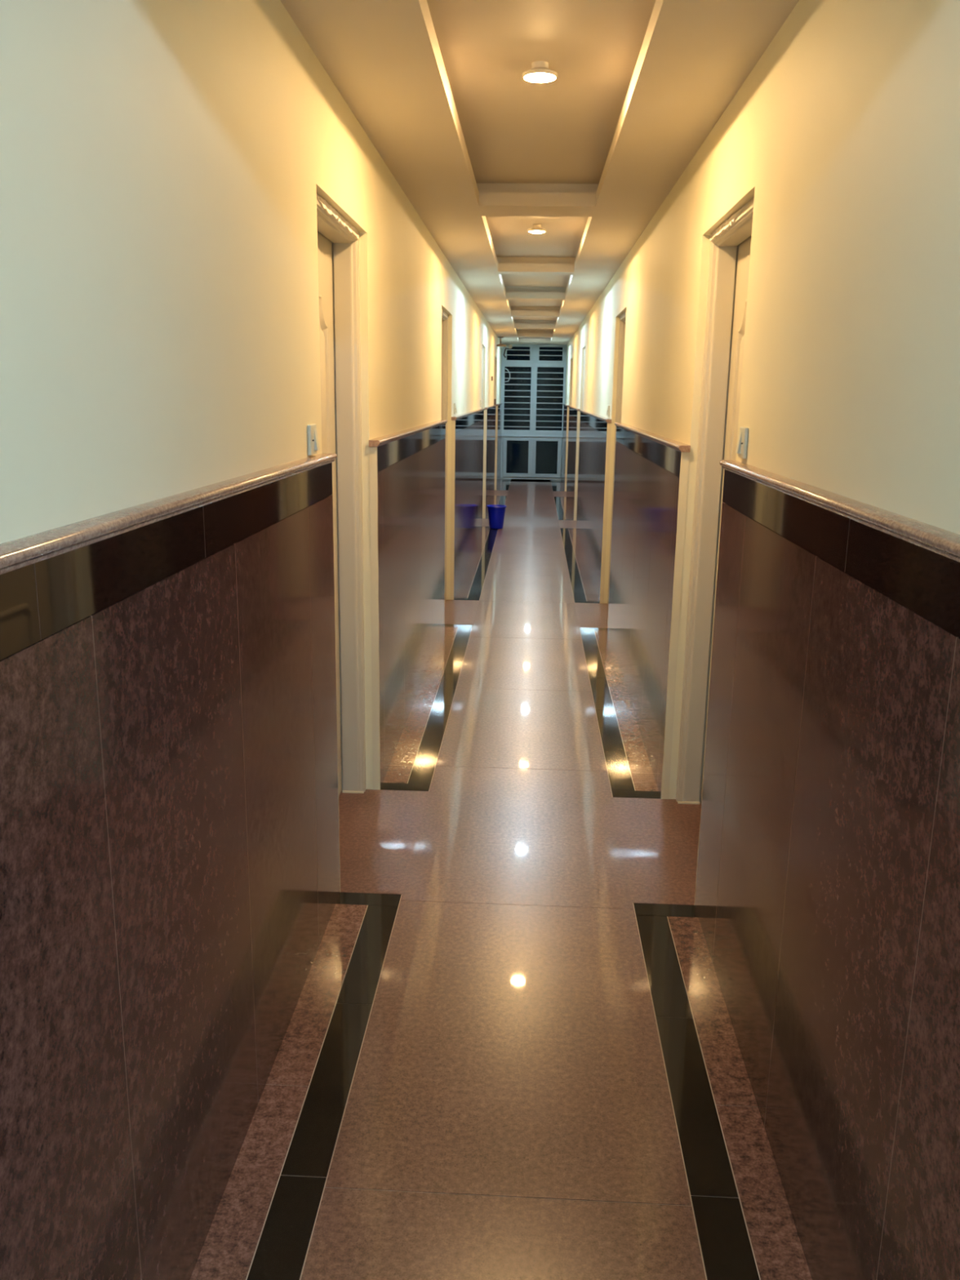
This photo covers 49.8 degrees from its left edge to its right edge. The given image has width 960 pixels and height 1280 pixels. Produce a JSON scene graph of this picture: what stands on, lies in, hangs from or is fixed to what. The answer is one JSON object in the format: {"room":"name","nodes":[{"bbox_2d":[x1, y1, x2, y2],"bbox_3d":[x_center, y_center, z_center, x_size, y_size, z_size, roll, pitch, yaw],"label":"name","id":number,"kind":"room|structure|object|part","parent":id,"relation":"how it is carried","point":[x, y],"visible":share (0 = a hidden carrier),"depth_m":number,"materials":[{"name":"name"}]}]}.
{"room":"hallway","nodes":[
{"label":"hallway","id":0,"kind":"room"},
{"bbox_2d":[0,0,501,789],"bbox_3d":[-0.244,-2.018,9.531,0.260,2.587,19.570,1,13,3],"label":"wall","id":1,"kind":"structure","parent":0,"point":[165,164],"depth_m":1.77,"materials":[{"name":"beige paint"}]},
{"bbox_2d":[0,453,340,1279],"bbox_3d":[-0.520,0.485,1.649,0.041,1.375,3.067,1,13,3],"label":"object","id":2,"kind":"structure","parent":1,"relation":"attached to","point":[170,887],"depth_m":1.62,"materials":[{"name":"brown stone"}]},
{"bbox_3d":[-0.510,-0.172,1.492,0.041,0.024,3.067,1,13,3],"label":"dado rail","id":3,"kind":"part","parent":2,"relation":"part of","materials":[{"name":"pink stone"}]},
{"bbox_2d":[306,423,319,455],"bbox_3d":[-0.451,-0.544,2.807,0.019,0.082,0.074,1,13,3],"label":"light switch","id":4,"kind":"object","parent":1,"relation":"attached to","point":[313,441],"visible":1,"depth_m":2.79,"materials":[{"name":"white plastic"}]},
{"bbox_2d":[316,194,380,885],"bbox_3d":[-0.499,-0.321,3.472,0.185,2.095,0.884,1,13,3],"label":"door","id":5,"kind":"structure","parent":1,"relation":"in","point":[338,241],"depth_m":3.83,"materials":[{"name":"beige paint"}]},
{"bbox_3d":[-0.543,-0.662,3.359,0.018,0.910,0.498,1,13,3],"label":"panel","id":6,"kind":"part","parent":5,"relation":"part of","materials":[{"name":"paint"}]},
{"bbox_3d":[-0.527,-0.321,3.474,0.127,2.095,0.875,1,13,3],"label":"frame","id":7,"kind":"part","parent":5,"relation":"part of","materials":[{"name":"beige paint"}]},
{"bbox_2d":[368,419,447,787],"bbox_3d":[-0.321,-0.424,5.464,0.041,1.375,3.084,1,13,3],"label":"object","id":8,"kind":"structure","parent":1,"relation":"attached to","point":[411,462],"depth_m":4.88,"materials":[{"name":"brown stone"}]},
{"bbox_3d":[-0.312,-1.081,5.307,0.041,0.024,3.084,1,13,3],"label":"dado rail","id":9,"kind":"part","parent":8,"relation":"part of","materials":[{"name":"pink stone"}]},
{"bbox_2d":[441,309,455,608],"bbox_3d":[-0.300,-1.230,7.288,0.184,2.095,0.868,1,13,3],"label":"door","id":10,"kind":"structure","parent":1,"relation":"in","point":[444,315],"depth_m":7.67,"materials":[{"name":"beige paint"}]},
{"bbox_3d":[-0.329,-1.231,7.289,0.127,2.095,0.860,1,13,3],"label":"frame","id":11,"kind":"part","parent":10,"relation":"part of","materials":[{"name":"beige paint"}]},
{"bbox_2d":[453,403,457,413],"bbox_3d":[-0.187,-1.763,7.876,0.019,0.082,0.074,1,13,3],"label":"light switch","id":12,"kind":"object","parent":1,"relation":"attached to","point":[455,405],"visible":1,"depth_m":7.84,"materials":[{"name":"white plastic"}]},
{"bbox_2d":[451,408,484,598],"bbox_3d":[-0.086,-1.501,9.981,0.041,1.375,4.544,1,13,3],"label":"trim","id":13,"kind":"structure","parent":1,"relation":"attached to","point":[469,426],"depth_m":9.26,"materials":[{"name":"brown stone"}]},
{"bbox_3d":[-0.076,-2.158,9.824,0.041,0.024,4.544,1,13,3],"label":"dado rail","id":14,"kind":"part","parent":13,"relation":"part of","materials":[{"name":"pink stone"}]},
{"bbox_2d":[481,346,487,518],"bbox_3d":[-0.029,-2.469,12.485,0.185,2.095,0.808,1,13,3],"label":"door","id":15,"kind":"structure","parent":1,"relation":"in","point":[486,411],"depth_m":12.92,"materials":[{"name":"beige paint"}]},
{"bbox_3d":[-0.058,-2.469,12.487,0.127,2.095,0.800,1,13,3],"label":"frame","id":16,"kind":"part","parent":15,"relation":"part of","materials":[{"name":"beige paint"}]},
{"bbox_2d":[484,404,496,516],"bbox_3d":[0.146,-2.562,14.436,0.041,1.375,3.074,1,13,3],"label":"trim","id":17,"kind":"structure","parent":1,"relation":"attached to","point":[491,418],"depth_m":14.22,"materials":[{"name":"brown stone"}]},
{"bbox_3d":[0.155,-3.219,14.279,0.041,0.024,3.074,1,13,3],"label":"dado rail","id":18,"kind":"part","parent":17,"relation":"part of","materials":[{"name":"pink stone"}]},
{"bbox_2d":[493,358,497,495],"bbox_3d":[0.169,-3.377,16.299,0.185,2.095,0.958,1,13,3],"label":"door","id":19,"kind":"structure","parent":1,"relation":"in","point":[496,416],"depth_m":16.82,"materials":[{"name":"beige paint"}]},
{"bbox_2d":[496,403,502,488],"bbox_3d":[0.326,-3.389,17.903,0.041,1.375,2.212,1,13,3],"label":"trim","id":20,"kind":"structure","parent":1,"relation":"attached to","point":[500,405],"depth_m":17.81,"materials":[{"name":"brown stone"}]},
{"bbox_2d":[190,479,812,1279],"bbox_3d":[0.454,-0.694,9.811,1.576,0.100,19.570,1,13,3],"label":"floor","id":21,"kind":"structure","parent":0,"point":[509,1049],"depth_m":2.63,"materials":[{"name":"brown stone"}]},
{"bbox_2d":[486,504,506,528],"bbox_3d":[0.193,-1.445,12.142,0.236,0.266,0.236,1,13,3],"label":"waste bin","id":22,"kind":"object","parent":21,"relation":"on","point":[496,513],"visible":1,"depth_m":12.07,"materials":[{"name":"blue plastic"}]},
{"bbox_2d":[500,343,566,479],"bbox_3d":[0.963,-4.167,18.956,1.176,2.418,0.120,1,13,3],"label":"door","id":23,"kind":"structure","parent":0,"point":[532,399],"depth_m":18.93,"materials":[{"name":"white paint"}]},
{"bbox_3d":[0.683,-4.416,18.904,0.504,1.150,0.036,1,13,3],"label":"sash","id":24,"kind":"part","parent":23,"relation":"part of","materials":[{"name":"blue paint"}]},
{"bbox_3d":[0.683,-4.415,18.900,0.487,1.133,0.005,1,13,3],"label":"pane","id":25,"kind":"part","parent":23,"relation":"part of","materials":[{"name":"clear glass"}]},
{"bbox_3d":[0.693,-3.389,19.139,0.534,0.732,0.054,1,13,3],"label":"sash","id":26,"kind":"part","parent":23,"relation":"part of","materials":[{"name":"blue paint"}]},
{"bbox_3d":[0.694,-3.390,19.144,0.442,0.640,0.005,1,13,3],"label":"pane","id":27,"kind":"part","parent":23,"relation":"part of","materials":[{"name":"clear glass"}]},
{"bbox_3d":[0.695,-5.187,18.713,0.501,0.317,0.048,1,13,3],"label":"sash","id":28,"kind":"part","parent":23,"relation":"part of","materials":[{"name":"blue paint"}]},
{"bbox_3d":[0.695,-5.188,18.715,0.445,0.261,0.005,1,13,3],"label":"pane","id":29,"kind":"part","parent":23,"relation":"part of","materials":[{"name":"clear glass"}]},
{"bbox_3d":[0.965,-3.747,19.010,1.130,0.025,0.030,1,13,3],"label":"sill","id":30,"kind":"part","parent":23,"relation":"part of","materials":[{"name":"blue paint"}]},
{"bbox_3d":[1.232,-3.375,19.114,0.534,0.732,0.054,1,13,3],"label":"sash","id":31,"kind":"part","parent":23,"relation":"part of","materials":[{"name":"blue paint"}]},
{"bbox_3d":[1.232,-3.377,19.119,0.442,0.640,0.005,1,13,3],"label":"pane","id":32,"kind":"part","parent":23,"relation":"part of","materials":[{"name":"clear glass"}]},
{"bbox_3d":[1.272,-4.401,18.877,0.504,1.150,0.036,1,13,3],"label":"sash","id":33,"kind":"part","parent":23,"relation":"part of","materials":[{"name":"blue paint"}]},
{"bbox_3d":[1.272,-4.400,18.873,0.487,1.133,0.005,1,13,3],"label":"pane","id":34,"kind":"part","parent":23,"relation":"part of","materials":[{"name":"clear glass"}]},
{"bbox_3d":[1.282,-5.173,18.688,0.445,0.261,0.005,1,13,3],"label":"pane","id":35,"kind":"part","parent":23,"relation":"part of","materials":[{"name":"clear glass"}]},
{"bbox_3d":[1.282,-5.172,18.686,0.501,0.317,0.048,1,13,3],"label":"sash","id":36,"kind":"part","parent":23,"relation":"part of","materials":[{"name":"blue paint"}]},
{"bbox_2d":[280,0,799,344],"bbox_3d":[0.490,-3.176,9.217,1.176,0.169,19.570,1,13,3],"label":"ceiling","id":37,"kind":"structure","parent":0,"point":[484,153],"depth_m":3.47,"materials":[{"name":"paint"}]},
{"bbox_2d":[496,336,512,357],"bbox_3d":[0.354,-4.625,16.333,0.228,0.325,0.321,-4,14,-20],"label":"security camera","id":38,"kind":"object","parent":37,"relation":"attached to","point":[506,345],"visible":0.96,"depth_m":16.31,"materials":[{"name":"white plastic"}]},
{"bbox_2d":[528,224,546,233],"bbox_3d":[0.339,-2.446,6.152,0.108,0.048,0.108,1,13,3],"label":"ceiling light","id":39,"kind":"object","parent":37,"relation":"attached to","point":[536,228],"visible":1,"depth_m":6.12,"materials":[{"name":"white metal"}]},
{"bbox_2d":[522,61,557,82],"bbox_3d":[0.183,-1.730,3.150,0.108,0.048,0.108,1,13,3],"label":"ceiling light","id":40,"kind":"object","parent":37,"relation":"attached to","point":[540,72],"visible":1,"depth_m":3.12,"materials":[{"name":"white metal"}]},
{"bbox_2d":[564,0,959,799],"bbox_3d":[1.190,-1.982,9.466,0.260,2.587,19.570,1,13,3],"label":"wall","id":41,"kind":"structure","parent":0,"point":[843,135],"depth_m":2.05,"materials":[{"name":"beige paint"}]},
{"bbox_2d":[560,404,568,490],"bbox_3d":[1.459,-3.360,17.851,0.042,1.375,2.212,1,13,3],"label":"trim","id":42,"kind":"structure","parent":41,"relation":"attached to","point":[565,406],"depth_m":17.74,"materials":[{"name":"brown stone"}]},
{"bbox_2d":[564,359,573,491],"bbox_3d":[1.468,-3.344,16.239,0.186,2.095,0.958,1,13,3],"label":"door","id":43,"kind":"structure","parent":41,"relation":"in","point":[567,415],"depth_m":16.77,"materials":[{"name":"beige paint"}]},
{"bbox_2d":[566,405,579,519],"bbox_3d":[1.279,-2.533,14.383,0.042,1.375,3.074,1,13,3],"label":"trim","id":44,"kind":"structure","parent":41,"relation":"attached to","point":[572,429],"depth_m":14.14,"materials":[{"name":"brown stone"}]},
{"bbox_3d":[1.288,-3.190,14.226,0.042,0.024,3.074,1,13,3],"label":"dado rail","id":45,"kind":"part","parent":44,"relation":"part of","materials":[{"name":"pink stone"}]},
{"bbox_2d":[573,347,585,520],"bbox_3d":[1.270,-2.436,12.426,0.186,2.095,0.808,1,13,3],"label":"door","id":46,"kind":"structure","parent":41,"relation":"in","point":[578,411],"depth_m":12.87,"materials":[{"name":"beige paint"}]},
{"bbox_3d":[1.299,-2.435,12.425,0.127,2.095,0.800,1,13,3],"label":"frame","id":47,"kind":"part","parent":46,"relation":"part of","materials":[{"name":"beige paint"}]},
{"bbox_2d":[576,409,611,603],"bbox_3d":[1.047,-1.472,9.929,0.042,1.375,4.544,1,13,3],"label":"trim","id":48,"kind":"structure","parent":41,"relation":"attached to","point":[593,427],"depth_m":9.21,"materials":[{"name":"brown stone"}]},
{"bbox_3d":[1.056,-2.129,9.772,0.042,0.024,4.544,1,13,3],"label":"dado rail","id":49,"kind":"part","parent":48,"relation":"part of","materials":[{"name":"pink stone"}]},
{"bbox_2d":[606,405,609,416],"bbox_3d":[0.968,-1.734,7.822,0.019,0.082,0.074,1,13,3],"label":"light switch","id":50,"kind":"object","parent":41,"relation":"attached to","point":[608,406],"visible":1,"depth_m":7.79,"materials":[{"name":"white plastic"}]},
{"bbox_2d":[600,311,626,622],"bbox_3d":[0.999,-1.197,7.228,0.186,2.095,0.869,1,13,3],"label":"door","id":51,"kind":"structure","parent":41,"relation":"in","point":[622,318],"depth_m":7.62,"materials":[{"name":"beige paint"}]},
{"bbox_3d":[1.028,-1.196,7.227,0.127,2.095,0.860,1,13,3],"label":"frame","id":52,"kind":"part","parent":51,"relation":"part of","materials":[{"name":"beige paint"}]},
{"bbox_2d":[607,422,690,798],"bbox_3d":[0.812,-0.395,5.412,0.042,1.375,3.084,1,13,3],"label":"trim","id":53,"kind":"structure","parent":41,"relation":"attached to","point":[646,475],"depth_m":4.82,"materials":[{"name":"brown stone"}]},
{"bbox_3d":[0.821,-1.052,5.255,0.042,0.024,3.084,1,13,3],"label":"dado rail","id":54,"kind":"part","parent":53,"relation":"part of","materials":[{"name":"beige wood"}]},
{"bbox_2d":[661,196,754,899],"bbox_3d":[0.800,-0.287,3.412,0.186,2.095,0.884,1,13,3],"label":"door","id":55,"kind":"structure","parent":41,"relation":"in","point":[731,242],"depth_m":3.77,"materials":[{"name":"beige paint"}]},
{"bbox_3d":[0.852,-0.626,3.295,0.018,0.910,0.498,1,13,3],"label":"panel","id":56,"kind":"part","parent":55,"relation":"part of","materials":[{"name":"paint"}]},
{"bbox_2d":[735,426,748,458],"bbox_3d":[0.706,-0.532,2.791,0.019,0.082,0.074,1,13,3],"label":"light switch","id":57,"kind":"object","parent":41,"relation":"attached to","point":[742,443],"visible":1,"depth_m":2.77,"materials":[{"name":"white plastic"}]},
{"bbox_2d":[694,459,959,1279],"bbox_3d":[0.613,0.514,1.597,0.042,1.375,3.067,1,13,3],"label":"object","id":58,"kind":"structure","parent":41,"relation":"attached to","point":[827,901],"depth_m":1.75,"materials":[{"name":"brown stone"}]},
{"bbox_3d":[0.623,-0.143,1.440,0.042,0.024,3.067,1,13,3],"label":"dado rail","id":59,"kind":"part","parent":58,"relation":"part of","materials":[{"name":"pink stone"}]}
]}

